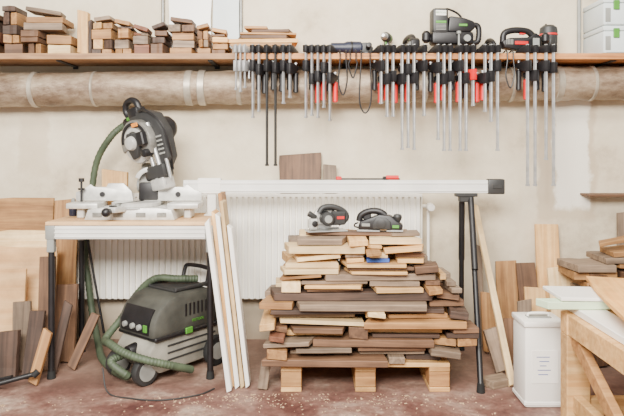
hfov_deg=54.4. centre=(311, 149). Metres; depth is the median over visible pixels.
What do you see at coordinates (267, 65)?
clamp
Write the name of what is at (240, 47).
clamp
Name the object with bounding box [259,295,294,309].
timber offcut
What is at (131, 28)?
timber offcut
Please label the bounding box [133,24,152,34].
timber offcut
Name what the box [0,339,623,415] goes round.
floor
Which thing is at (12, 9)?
timber offcut
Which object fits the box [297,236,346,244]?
timber offcut
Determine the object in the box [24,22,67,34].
timber offcut
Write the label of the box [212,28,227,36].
timber offcut
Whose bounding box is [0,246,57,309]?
sheet
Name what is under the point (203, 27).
timber offcut
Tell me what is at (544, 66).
clamp
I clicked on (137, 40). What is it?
timber offcut
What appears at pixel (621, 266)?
timber offcut
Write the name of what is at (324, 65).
clamp
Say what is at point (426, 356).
timber offcut
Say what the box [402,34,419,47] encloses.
jigsaw
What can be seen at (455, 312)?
timber offcut
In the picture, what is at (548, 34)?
router
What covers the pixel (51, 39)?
timber offcut
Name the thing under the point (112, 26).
timber offcut
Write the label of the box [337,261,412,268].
plank
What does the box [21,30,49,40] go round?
timber offcut
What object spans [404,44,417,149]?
clamp
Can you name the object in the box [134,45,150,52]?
timber offcut
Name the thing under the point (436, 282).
timber offcut
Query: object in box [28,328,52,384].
timber offcut
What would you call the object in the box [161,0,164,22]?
conduit
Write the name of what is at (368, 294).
plank
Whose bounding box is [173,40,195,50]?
timber offcut
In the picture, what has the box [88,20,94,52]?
timber offcut
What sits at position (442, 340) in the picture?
timber offcut
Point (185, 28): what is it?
timber offcut
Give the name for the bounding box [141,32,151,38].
timber offcut
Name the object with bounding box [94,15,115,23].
timber offcut
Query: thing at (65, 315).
timber offcut
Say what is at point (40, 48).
timber offcut
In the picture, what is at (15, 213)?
leaning board
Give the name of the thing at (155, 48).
timber offcut
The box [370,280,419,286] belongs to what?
timber offcut
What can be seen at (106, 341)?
coiled hose
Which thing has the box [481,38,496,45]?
saw
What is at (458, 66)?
clamp
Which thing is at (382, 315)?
plank
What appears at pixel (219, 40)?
timber offcut
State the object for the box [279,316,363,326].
timber offcut
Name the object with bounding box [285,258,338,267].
timber offcut
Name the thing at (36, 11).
timber offcut
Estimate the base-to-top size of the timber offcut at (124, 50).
0.033 m
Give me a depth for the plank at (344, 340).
2.94 m
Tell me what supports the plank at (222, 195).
on the floor
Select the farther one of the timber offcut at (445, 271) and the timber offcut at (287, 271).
the timber offcut at (445, 271)
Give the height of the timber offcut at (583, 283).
0.048 m
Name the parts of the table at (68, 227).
leg, leg, frame rail, leg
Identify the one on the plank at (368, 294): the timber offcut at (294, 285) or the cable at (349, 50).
the timber offcut at (294, 285)
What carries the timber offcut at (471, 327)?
on the timber offcut at (448, 333)
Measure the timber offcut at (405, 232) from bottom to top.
0.017 m
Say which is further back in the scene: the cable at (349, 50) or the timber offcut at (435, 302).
the cable at (349, 50)
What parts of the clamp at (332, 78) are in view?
handle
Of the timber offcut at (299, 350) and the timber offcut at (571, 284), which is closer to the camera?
the timber offcut at (299, 350)
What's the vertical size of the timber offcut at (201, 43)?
0.046 m
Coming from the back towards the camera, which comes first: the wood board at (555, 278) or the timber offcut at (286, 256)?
the wood board at (555, 278)
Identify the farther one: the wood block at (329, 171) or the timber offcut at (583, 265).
the wood block at (329, 171)
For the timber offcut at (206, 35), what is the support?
on the timber offcut at (207, 44)
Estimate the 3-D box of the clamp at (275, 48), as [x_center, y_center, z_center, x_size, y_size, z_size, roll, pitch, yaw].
[-0.194,-0.258,3.508,0.031,0.699,0.098,0,0,30]
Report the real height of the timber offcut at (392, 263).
0.015 m
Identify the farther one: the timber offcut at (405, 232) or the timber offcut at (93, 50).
the timber offcut at (93, 50)
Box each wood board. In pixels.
[279,152,320,179]
[477,245,482,345]
[480,292,495,351]
[495,260,517,317]
[515,262,537,300]
[517,299,531,311]
[524,287,546,311]
[534,224,559,311]
[547,267,573,318]
[589,274,607,366]
[616,212,623,244]
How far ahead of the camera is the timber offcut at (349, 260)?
3.05 m
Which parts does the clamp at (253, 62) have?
handle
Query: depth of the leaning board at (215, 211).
3.03 m
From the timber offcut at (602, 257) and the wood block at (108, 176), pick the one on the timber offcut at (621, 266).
the timber offcut at (602, 257)
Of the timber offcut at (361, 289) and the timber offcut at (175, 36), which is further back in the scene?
the timber offcut at (175, 36)
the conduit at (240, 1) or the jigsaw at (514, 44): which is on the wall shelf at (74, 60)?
the jigsaw at (514, 44)
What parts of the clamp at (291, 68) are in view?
handle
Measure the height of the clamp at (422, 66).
0.412 m
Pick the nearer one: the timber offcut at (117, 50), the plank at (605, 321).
the plank at (605, 321)
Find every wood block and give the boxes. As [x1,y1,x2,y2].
[102,169,128,204]
[323,164,335,179]
[483,326,504,372]
[502,318,513,363]
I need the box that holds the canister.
[512,311,560,406]
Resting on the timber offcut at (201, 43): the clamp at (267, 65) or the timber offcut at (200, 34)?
the timber offcut at (200, 34)
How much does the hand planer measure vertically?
0.122 m
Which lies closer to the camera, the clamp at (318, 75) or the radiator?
the clamp at (318, 75)
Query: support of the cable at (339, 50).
hanging from the wall shelf at (74, 60)
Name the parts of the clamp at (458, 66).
handle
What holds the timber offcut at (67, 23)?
on the timber offcut at (49, 28)
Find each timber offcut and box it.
[0,22,4,32]
[0,33,5,45]
[0,45,3,52]
[0,329,20,376]
[2,5,26,16]
[3,12,10,25]
[3,25,23,35]
[3,34,13,43]
[4,44,27,52]
[11,12,26,26]
[12,301,31,370]
[13,35,27,46]
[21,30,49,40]
[21,37,47,45]
[21,310,45,378]
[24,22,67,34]
[25,6,65,18]
[26,17,73,28]
[28,43,35,52]
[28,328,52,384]
[36,44,47,52]
[38,256,55,370]
[47,35,76,47]
[48,45,77,52]
[55,284,78,361]
[55,300,72,373]
[67,312,99,369]
[77,10,90,52]
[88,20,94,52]
[92,29,120,40]
[92,49,101,52]
[93,22,102,29]
[93,39,103,49]
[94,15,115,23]
[102,49,114,52]
[103,23,118,32]
[104,40,115,50]
[115,19,133,27]
[115,39,133,49]
[115,49,122,52]
[118,26,136,32]
[118,28,134,41]
[123,49,133,52]
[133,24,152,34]
[133,36,152,45]
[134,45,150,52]
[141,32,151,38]
[151,43,169,52]
[152,22,167,30]
[152,37,171,47]
[155,31,172,41]
[168,24,182,33]
[170,17,195,25]
[170,48,196,52]
[172,33,198,45]
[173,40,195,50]
[182,25,198,36]
[196,23,210,31]
[197,48,211,52]
[198,31,203,40]
[199,39,204,47]
[203,31,211,43]
[204,40,212,50]
[211,34,224,36]
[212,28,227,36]
[212,37,229,45]
[212,50,227,52]
[213,43,231,52]
[228,38,297,46]
[230,43,291,46]
[238,35,291,38]
[240,32,296,38]
[244,26,267,31]
[251,29,292,32]
[257,360,270,389]
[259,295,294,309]
[260,309,276,331]
[263,335,315,347]
[265,284,275,296]
[267,335,288,360]
[269,325,287,342]
[271,304,363,314]
[273,314,354,316]
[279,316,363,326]
[280,265,339,274]
[280,274,320,279]
[281,273,300,292]
[282,251,339,262]
[284,242,364,253]
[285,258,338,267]
[286,327,342,335]
[287,324,346,333]
[288,235,346,241]
[290,347,351,353]
[293,254,341,261]
[296,342,351,353]
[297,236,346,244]
[299,229,341,235]
[301,275,367,284]
[302,285,362,291]
[304,284,362,288]
[306,230,391,235]
[340,254,394,264]
[340,259,406,267]
[344,254,363,262]
[344,267,407,274]
[345,229,367,246]
[347,264,413,270]
[354,347,423,353]
[357,347,425,350]
[366,255,388,262]
[368,329,441,332]
[369,236,421,244]
[369,282,423,292]
[370,250,387,257]
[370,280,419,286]
[370,332,439,337]
[381,244,405,246]
[383,230,419,236]
[383,244,423,253]
[384,312,447,318]
[385,304,443,313]
[385,354,404,363]
[393,251,424,256]
[395,257,423,262]
[404,348,440,359]
[408,251,427,264]
[413,261,438,273]
[419,280,442,295]
[422,277,439,285]
[426,295,463,306]
[427,344,460,359]
[432,329,455,346]
[435,268,445,279]
[436,267,450,281]
[436,287,458,300]
[442,275,455,285]
[443,282,461,292]
[443,329,478,338]
[447,306,468,320]
[448,320,478,333]
[455,338,476,346]
[483,372,508,389]
[557,258,616,272]
[558,265,616,279]
[570,283,581,286]
[572,279,588,286]
[586,251,623,263]
[598,236,623,246]
[600,245,623,256]
[614,264,623,268]
[617,268,623,277]
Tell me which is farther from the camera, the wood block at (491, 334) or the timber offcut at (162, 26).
the timber offcut at (162, 26)
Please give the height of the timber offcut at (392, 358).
0.032 m
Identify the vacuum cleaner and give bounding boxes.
[105,263,222,385]
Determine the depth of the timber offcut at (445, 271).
3.24 m
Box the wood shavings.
[0,393,495,415]
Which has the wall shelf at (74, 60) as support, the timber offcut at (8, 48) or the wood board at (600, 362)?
the timber offcut at (8, 48)
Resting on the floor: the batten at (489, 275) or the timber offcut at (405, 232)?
the batten at (489, 275)
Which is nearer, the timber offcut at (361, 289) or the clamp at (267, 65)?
the timber offcut at (361, 289)
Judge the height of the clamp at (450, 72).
0.613 m
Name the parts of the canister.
lid, handle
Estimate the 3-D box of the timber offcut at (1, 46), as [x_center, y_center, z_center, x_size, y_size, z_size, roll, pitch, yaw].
[-1.887,-0.594,3.625,0.086,0.067,0.195,0,0,-2]
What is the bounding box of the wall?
[0,0,623,338]
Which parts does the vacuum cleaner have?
control knob, control panel, control knob, handle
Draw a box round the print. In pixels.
[537,357,550,374]
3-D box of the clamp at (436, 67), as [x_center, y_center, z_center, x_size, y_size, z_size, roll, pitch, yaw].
[0.708,-0.332,3.508,0.031,0.550,0.098,0,0,-30]
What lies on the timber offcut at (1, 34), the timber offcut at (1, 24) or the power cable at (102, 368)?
the timber offcut at (1, 24)
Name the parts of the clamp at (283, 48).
handle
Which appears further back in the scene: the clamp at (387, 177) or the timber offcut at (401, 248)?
the clamp at (387, 177)
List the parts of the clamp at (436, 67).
handle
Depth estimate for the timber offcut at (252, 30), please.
3.56 m
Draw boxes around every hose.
[85,118,130,380]
[101,274,197,373]
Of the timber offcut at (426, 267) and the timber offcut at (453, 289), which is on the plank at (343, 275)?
the timber offcut at (426, 267)
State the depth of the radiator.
3.69 m
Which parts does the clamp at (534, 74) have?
handle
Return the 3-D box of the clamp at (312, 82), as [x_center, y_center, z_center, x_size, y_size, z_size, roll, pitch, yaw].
[0.015,-0.401,3.508,0.031,0.412,0.098,0,0,30]
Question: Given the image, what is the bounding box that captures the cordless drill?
[381,32,392,44]
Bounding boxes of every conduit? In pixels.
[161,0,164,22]
[239,0,242,36]
[577,0,580,52]
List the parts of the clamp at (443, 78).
handle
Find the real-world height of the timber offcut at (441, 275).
0.032 m
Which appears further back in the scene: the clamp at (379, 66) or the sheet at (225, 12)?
the sheet at (225, 12)
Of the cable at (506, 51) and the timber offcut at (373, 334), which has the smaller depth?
the timber offcut at (373, 334)
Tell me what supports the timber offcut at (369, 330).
on the timber offcut at (373, 334)
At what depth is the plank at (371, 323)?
2.92 m
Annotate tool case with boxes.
[583,0,623,33]
[583,26,623,52]
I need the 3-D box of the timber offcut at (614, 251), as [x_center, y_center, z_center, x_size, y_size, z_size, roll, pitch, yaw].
[1.777,0.562,3.401,0.270,0.047,0.200,0,0,0]
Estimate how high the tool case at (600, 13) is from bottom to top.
0.161 m
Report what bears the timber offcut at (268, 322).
on the plank at (279, 327)
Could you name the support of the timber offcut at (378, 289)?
on the plank at (368, 294)
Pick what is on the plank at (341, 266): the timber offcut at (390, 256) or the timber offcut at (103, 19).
the timber offcut at (390, 256)
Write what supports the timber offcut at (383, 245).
on the timber offcut
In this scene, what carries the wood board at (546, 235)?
on the floor
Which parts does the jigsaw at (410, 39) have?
handle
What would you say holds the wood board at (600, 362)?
on the floor
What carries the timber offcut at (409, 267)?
on the timber offcut at (353, 272)
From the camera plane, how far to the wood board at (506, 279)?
3.69 m
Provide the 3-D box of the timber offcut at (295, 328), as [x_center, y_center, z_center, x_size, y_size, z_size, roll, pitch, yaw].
[0.022,0.879,3.008,0.305,0.026,0.137,0,0,4]
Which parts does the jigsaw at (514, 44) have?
handle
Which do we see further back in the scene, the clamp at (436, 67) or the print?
the clamp at (436, 67)
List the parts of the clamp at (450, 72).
handle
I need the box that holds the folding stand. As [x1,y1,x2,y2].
[0,369,39,385]
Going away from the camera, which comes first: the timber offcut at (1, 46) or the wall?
the timber offcut at (1, 46)
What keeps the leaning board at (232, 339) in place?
on the floor
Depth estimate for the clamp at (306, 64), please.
3.47 m
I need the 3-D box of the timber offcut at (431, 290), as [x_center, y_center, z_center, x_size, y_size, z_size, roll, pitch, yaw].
[0.607,0.691,3.149,0.075,0.025,0.449,0,0,1]
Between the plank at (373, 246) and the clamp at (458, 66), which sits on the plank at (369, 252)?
the plank at (373, 246)
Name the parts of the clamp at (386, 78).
handle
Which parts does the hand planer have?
handle, depth knob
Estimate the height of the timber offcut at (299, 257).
0.042 m
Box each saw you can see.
[66,97,203,219]
[304,204,348,232]
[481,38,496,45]
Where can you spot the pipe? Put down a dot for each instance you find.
(588, 83)
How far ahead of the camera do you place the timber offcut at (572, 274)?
3.31 m
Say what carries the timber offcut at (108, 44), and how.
on the timber offcut at (103, 50)
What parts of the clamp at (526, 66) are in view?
handle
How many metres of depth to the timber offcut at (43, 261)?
3.29 m
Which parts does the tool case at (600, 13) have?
case lid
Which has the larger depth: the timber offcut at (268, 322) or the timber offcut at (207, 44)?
the timber offcut at (207, 44)
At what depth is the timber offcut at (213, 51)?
3.55 m
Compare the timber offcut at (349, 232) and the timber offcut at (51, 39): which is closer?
the timber offcut at (349, 232)
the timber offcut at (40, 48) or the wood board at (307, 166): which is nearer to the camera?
the timber offcut at (40, 48)
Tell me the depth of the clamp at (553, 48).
3.48 m
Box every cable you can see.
[102,368,214,400]
[338,50,347,94]
[348,50,357,77]
[359,50,371,113]
[503,50,514,88]
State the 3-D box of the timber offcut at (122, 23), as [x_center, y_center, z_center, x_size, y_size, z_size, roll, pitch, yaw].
[-1.107,-0.745,3.600,0.091,0.039,0.140,0,0,-1]
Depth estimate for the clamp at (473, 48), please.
3.48 m
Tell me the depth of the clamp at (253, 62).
3.48 m
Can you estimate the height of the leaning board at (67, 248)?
0.892 m
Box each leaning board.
[0,197,54,230]
[0,230,46,247]
[54,199,77,284]
[205,218,232,391]
[211,209,234,386]
[215,212,239,388]
[220,199,244,387]
[227,224,250,387]
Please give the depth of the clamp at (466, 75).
3.48 m
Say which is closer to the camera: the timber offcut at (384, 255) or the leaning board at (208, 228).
the leaning board at (208, 228)
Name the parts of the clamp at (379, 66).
handle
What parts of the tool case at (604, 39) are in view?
case lid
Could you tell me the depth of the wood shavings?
2.86 m
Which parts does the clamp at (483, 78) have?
handle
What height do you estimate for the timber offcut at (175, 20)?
0.040 m
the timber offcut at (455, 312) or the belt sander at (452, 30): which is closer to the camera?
the timber offcut at (455, 312)
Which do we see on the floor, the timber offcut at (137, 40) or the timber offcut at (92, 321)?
the timber offcut at (92, 321)
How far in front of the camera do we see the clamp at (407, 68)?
3.47 m
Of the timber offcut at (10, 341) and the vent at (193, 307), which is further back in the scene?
the vent at (193, 307)
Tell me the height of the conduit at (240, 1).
1.200 m
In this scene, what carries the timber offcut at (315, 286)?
on the timber offcut at (361, 289)
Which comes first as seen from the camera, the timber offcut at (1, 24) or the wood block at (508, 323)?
the wood block at (508, 323)
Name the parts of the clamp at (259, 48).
handle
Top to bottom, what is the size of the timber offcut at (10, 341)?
0.251 m
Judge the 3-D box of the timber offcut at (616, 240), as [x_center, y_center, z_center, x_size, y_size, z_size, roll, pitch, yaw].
[1.797,0.489,3.400,0.448,0.091,0.070,0,0,-8]
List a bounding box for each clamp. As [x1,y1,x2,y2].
[233,44,239,89]
[238,44,243,91]
[242,44,250,87]
[250,44,260,117]
[256,44,265,111]
[263,44,273,165]
[272,44,281,165]
[280,44,291,103]
[286,44,298,97]
[303,44,314,117]
[309,44,319,115]
[315,44,325,117]
[321,44,331,107]
[327,44,337,120]
[336,175,399,179]
[371,44,384,103]
[377,44,390,116]
[384,44,396,116]
[394,44,405,149]
[398,44,411,147]
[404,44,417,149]
[415,44,427,115]
[428,44,441,139]
[433,44,447,150]
[440,44,453,150]
[451,44,463,150]
[455,44,469,150]
[462,44,476,105]
[475,44,488,111]
[480,44,494,121]
[487,44,500,150]
[515,44,531,185]
[523,44,538,185]
[537,44,549,159]
[541,44,557,185]
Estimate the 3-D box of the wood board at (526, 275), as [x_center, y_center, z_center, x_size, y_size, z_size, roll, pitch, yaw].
[1.305,0.932,3.639,0.140,0.505,0.096,0,0,0]
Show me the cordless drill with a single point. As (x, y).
(386, 37)
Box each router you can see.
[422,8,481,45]
[539,24,557,45]
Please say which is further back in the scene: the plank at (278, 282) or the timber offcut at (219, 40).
the timber offcut at (219, 40)
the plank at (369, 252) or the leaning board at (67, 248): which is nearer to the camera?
the plank at (369, 252)
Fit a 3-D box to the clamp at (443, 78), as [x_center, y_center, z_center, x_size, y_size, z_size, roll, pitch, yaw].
[0.743,-0.301,3.508,0.031,0.613,0.098,0,0,-30]
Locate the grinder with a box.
[331,41,372,52]
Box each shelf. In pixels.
[0,53,623,68]
[580,193,623,196]
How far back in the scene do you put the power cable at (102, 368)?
2.89 m
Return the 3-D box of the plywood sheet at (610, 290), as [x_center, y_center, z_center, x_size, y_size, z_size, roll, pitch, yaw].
[1.550,0.596,2.250,0.849,0.020,0.954,0,0,16]
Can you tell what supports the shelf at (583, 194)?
attached to the wall
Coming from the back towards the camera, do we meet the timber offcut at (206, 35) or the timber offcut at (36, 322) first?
the timber offcut at (206, 35)
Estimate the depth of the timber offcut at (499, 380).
3.03 m
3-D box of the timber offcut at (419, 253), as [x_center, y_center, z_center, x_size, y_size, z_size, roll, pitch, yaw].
[0.497,0.534,3.161,0.148,0.020,0.175,0,0,0]
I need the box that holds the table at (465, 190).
[183,178,504,393]
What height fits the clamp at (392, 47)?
0.418 m
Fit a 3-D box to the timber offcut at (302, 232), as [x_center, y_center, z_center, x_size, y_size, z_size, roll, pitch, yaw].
[0.047,0.466,3.373,0.241,0.032,0.192,0,0,0]
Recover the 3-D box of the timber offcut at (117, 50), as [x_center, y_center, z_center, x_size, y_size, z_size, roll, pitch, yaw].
[-1.132,-0.577,3.618,0.044,0.034,0.159,0,0,0]
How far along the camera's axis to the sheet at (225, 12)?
3.77 m
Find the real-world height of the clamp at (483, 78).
0.389 m
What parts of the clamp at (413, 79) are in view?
handle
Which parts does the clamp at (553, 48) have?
handle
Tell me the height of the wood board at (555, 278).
0.503 m
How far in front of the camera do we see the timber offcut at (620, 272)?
3.34 m
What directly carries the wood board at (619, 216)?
on the floor
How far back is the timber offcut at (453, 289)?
2.98 m
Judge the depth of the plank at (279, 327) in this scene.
2.98 m
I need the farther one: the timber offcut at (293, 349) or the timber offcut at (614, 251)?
the timber offcut at (614, 251)
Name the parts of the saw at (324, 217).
bevel knob, saw blade, plate, handle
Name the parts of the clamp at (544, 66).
handle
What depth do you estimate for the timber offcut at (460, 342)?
2.96 m
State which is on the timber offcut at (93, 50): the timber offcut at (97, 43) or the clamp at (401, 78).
the timber offcut at (97, 43)
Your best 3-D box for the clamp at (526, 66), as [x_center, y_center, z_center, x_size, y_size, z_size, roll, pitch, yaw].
[1.222,-0.200,3.508,0.031,0.814,0.098,0,0,-30]
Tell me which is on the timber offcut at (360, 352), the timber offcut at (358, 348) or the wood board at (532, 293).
the timber offcut at (358, 348)
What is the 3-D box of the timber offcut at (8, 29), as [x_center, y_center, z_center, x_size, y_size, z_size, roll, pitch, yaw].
[-1.762,-0.703,3.624,0.101,0.055,0.179,0,0,2]
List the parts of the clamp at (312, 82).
handle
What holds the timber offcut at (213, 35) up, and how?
on the timber offcut at (219, 40)
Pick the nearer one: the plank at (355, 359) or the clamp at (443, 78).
the plank at (355, 359)
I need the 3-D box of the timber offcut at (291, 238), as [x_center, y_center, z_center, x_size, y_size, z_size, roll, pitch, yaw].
[0.064,0.503,3.364,0.401,0.038,0.195,0,0,0]
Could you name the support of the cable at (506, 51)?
hanging from the wall shelf at (74, 60)
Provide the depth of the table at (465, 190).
3.40 m
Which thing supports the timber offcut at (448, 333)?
on the timber offcut at (460, 342)
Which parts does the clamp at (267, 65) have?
handle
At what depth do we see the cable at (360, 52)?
3.47 m
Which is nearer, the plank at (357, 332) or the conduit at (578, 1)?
the plank at (357, 332)
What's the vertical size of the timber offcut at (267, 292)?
0.032 m
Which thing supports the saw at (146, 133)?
on the table at (68, 227)
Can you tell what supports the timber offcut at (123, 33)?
on the timber offcut at (126, 43)
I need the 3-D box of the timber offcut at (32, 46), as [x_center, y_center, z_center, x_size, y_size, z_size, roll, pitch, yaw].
[-1.647,-0.594,3.626,0.036,0.068,0.150,0,0,-1]
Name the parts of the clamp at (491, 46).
handle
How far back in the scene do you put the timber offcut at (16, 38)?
3.54 m
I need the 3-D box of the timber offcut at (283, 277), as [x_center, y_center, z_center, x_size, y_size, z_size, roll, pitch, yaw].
[-0.053,0.633,3.066,0.208,0.033,0.115,0,0,5]
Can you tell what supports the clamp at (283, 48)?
hanging from the wall shelf at (74, 60)
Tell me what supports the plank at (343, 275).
on the timber offcut at (310, 281)
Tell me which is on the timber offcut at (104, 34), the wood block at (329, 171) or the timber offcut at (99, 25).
the timber offcut at (99, 25)
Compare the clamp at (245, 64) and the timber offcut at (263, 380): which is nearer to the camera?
the timber offcut at (263, 380)
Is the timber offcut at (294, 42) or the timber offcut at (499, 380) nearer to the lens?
the timber offcut at (499, 380)
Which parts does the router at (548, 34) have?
knob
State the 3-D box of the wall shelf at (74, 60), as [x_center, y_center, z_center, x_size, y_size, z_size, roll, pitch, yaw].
[-0.033,-0.532,3.650,5.075,0.054,0.298,0,0,0]
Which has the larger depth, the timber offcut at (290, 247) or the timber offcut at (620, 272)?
the timber offcut at (620, 272)
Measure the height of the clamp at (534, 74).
0.814 m
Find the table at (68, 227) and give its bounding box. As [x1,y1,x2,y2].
[45,213,222,379]
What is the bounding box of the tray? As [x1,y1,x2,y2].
[148,281,206,292]
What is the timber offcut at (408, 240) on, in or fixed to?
on the timber offcut at (401, 248)
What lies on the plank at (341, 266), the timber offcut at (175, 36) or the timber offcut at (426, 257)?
the timber offcut at (426, 257)
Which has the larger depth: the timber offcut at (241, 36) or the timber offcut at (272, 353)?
the timber offcut at (241, 36)
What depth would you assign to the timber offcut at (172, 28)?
3.54 m
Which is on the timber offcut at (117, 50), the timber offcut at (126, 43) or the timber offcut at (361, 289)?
the timber offcut at (126, 43)
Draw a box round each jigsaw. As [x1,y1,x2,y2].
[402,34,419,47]
[499,27,540,50]
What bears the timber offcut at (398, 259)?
on the timber offcut at (392, 263)
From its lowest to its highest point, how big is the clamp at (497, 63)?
0.613 m
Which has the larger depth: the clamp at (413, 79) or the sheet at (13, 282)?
the clamp at (413, 79)
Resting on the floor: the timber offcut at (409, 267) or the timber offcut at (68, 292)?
the timber offcut at (68, 292)
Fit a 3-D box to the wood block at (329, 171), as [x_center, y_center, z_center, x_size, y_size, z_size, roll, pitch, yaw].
[0.110,0.176,3.747,0.083,0.176,0.052,0,0,0]
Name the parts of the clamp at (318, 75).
handle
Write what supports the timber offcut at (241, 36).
on the timber offcut at (294, 42)
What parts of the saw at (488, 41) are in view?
handle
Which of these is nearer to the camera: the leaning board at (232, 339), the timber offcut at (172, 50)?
the leaning board at (232, 339)
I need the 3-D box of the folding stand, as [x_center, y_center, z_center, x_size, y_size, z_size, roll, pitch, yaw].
[-1.514,1.140,2.970,0.327,0.105,0.131,0,0,0]
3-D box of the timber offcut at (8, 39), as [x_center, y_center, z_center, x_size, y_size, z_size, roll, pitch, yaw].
[-1.776,-0.649,3.611,0.041,0.049,0.170,0,0,0]
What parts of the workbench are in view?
rail, leg, rail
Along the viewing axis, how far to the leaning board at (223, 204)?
3.01 m
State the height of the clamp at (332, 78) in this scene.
0.441 m
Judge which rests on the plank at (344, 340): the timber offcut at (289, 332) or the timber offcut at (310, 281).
the timber offcut at (289, 332)
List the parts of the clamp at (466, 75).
handle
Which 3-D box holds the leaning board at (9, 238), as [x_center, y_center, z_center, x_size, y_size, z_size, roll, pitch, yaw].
[-1.799,0.830,3.580,0.507,0.709,0.091,0,0,0]
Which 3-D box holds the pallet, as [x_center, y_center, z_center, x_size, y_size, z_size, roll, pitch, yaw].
[0.262,1.114,3.265,0.827,0.142,0.590,0,0,0]
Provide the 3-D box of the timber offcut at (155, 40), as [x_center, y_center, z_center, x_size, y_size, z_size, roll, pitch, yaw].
[-0.900,-0.646,3.659,0.075,0.038,0.217,0,0,0]
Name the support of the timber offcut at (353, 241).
on the timber offcut at (291, 238)
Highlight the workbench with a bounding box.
[561,310,623,415]
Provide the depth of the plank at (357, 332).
2.96 m
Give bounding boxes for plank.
[262,350,387,367]
[270,287,433,300]
[272,317,286,332]
[276,277,422,286]
[295,301,426,311]
[313,330,433,347]
[321,269,435,280]
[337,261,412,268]
[345,254,362,257]
[347,314,367,339]
[364,246,381,256]
[364,316,466,328]
[366,239,381,248]
[366,312,385,318]
[569,310,623,344]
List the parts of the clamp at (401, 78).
handle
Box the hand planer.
[354,208,402,231]
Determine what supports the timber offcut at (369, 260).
on the timber offcut at (392, 263)
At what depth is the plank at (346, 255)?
3.06 m
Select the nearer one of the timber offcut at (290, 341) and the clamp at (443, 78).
the timber offcut at (290, 341)
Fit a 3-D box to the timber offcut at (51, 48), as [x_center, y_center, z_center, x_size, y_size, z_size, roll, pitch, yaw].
[-1.480,-0.590,3.655,0.133,0.059,0.202,0,0,2]
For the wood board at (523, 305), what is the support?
on the floor
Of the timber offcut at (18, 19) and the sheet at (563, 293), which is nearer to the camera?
the sheet at (563, 293)
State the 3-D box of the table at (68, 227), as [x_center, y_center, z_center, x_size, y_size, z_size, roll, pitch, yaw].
[-0.940,0.778,3.355,0.876,0.814,0.460,0,0,0]
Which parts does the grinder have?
handle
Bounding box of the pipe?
[0,65,623,106]
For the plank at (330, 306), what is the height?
0.032 m
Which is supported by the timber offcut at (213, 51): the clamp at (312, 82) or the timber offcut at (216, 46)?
the timber offcut at (216, 46)
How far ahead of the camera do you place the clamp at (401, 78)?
3.48 m
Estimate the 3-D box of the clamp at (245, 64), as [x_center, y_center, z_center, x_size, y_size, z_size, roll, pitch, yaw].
[-0.376,-0.482,3.500,0.020,0.252,0.078,0,0,25]
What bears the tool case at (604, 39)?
on the wall shelf at (74, 60)
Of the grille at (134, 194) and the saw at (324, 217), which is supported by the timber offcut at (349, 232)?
the saw at (324, 217)
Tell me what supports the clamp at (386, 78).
hanging from the wall shelf at (74, 60)
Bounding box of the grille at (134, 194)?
[133,193,420,196]
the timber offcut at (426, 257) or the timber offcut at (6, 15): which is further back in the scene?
the timber offcut at (6, 15)
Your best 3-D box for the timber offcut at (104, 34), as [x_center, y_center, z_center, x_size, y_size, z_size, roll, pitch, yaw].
[-1.229,-0.679,3.634,0.117,0.058,0.169,0,0,3]
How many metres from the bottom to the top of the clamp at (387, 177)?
0.026 m
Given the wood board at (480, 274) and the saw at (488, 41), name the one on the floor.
the wood board at (480, 274)
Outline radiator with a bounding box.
[76,193,434,298]
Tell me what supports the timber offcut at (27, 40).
on the timber offcut at (32, 46)
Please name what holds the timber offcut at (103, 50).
on the wall shelf at (74, 60)
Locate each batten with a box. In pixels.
[474,204,513,386]
[536,298,610,309]
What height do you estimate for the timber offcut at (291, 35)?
0.013 m
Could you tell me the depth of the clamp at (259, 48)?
3.48 m
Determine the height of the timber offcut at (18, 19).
0.076 m
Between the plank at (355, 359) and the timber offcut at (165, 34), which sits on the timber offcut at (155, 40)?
the timber offcut at (165, 34)
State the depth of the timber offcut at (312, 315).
3.01 m
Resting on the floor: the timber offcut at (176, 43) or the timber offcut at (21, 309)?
the timber offcut at (21, 309)
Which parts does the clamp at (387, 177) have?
handle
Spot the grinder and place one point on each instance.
(365, 47)
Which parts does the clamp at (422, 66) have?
handle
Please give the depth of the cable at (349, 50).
3.47 m
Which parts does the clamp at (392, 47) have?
handle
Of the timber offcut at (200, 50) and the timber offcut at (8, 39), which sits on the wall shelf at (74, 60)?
the timber offcut at (200, 50)
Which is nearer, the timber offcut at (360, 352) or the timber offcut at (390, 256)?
the timber offcut at (360, 352)
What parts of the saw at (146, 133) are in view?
mitre handle, handle, guard link plate, handle mount, lock knob, slide rail, pivot arm, slide rail, power cord, stop rod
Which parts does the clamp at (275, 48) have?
handle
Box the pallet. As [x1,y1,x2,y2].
[281,348,449,391]
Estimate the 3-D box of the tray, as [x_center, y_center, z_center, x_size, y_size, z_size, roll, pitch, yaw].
[-0.744,0.743,3.359,0.239,0.023,0.221,0,0,38]
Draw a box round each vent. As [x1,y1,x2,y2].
[155,135,164,154]
[185,299,206,315]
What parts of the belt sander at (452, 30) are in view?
knob, power cord, handle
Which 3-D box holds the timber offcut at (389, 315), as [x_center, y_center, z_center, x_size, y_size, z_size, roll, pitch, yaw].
[0.511,0.817,3.059,0.310,0.022,0.160,0,0,-3]
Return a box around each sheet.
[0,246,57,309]
[0,268,26,331]
[169,0,211,50]
[212,0,238,48]
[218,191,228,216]
[543,286,603,301]
[586,276,623,320]
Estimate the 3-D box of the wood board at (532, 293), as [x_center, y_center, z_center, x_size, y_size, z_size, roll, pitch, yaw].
[1.278,0.985,3.448,0.120,0.400,0.095,0,0,0]
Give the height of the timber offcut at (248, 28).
0.017 m

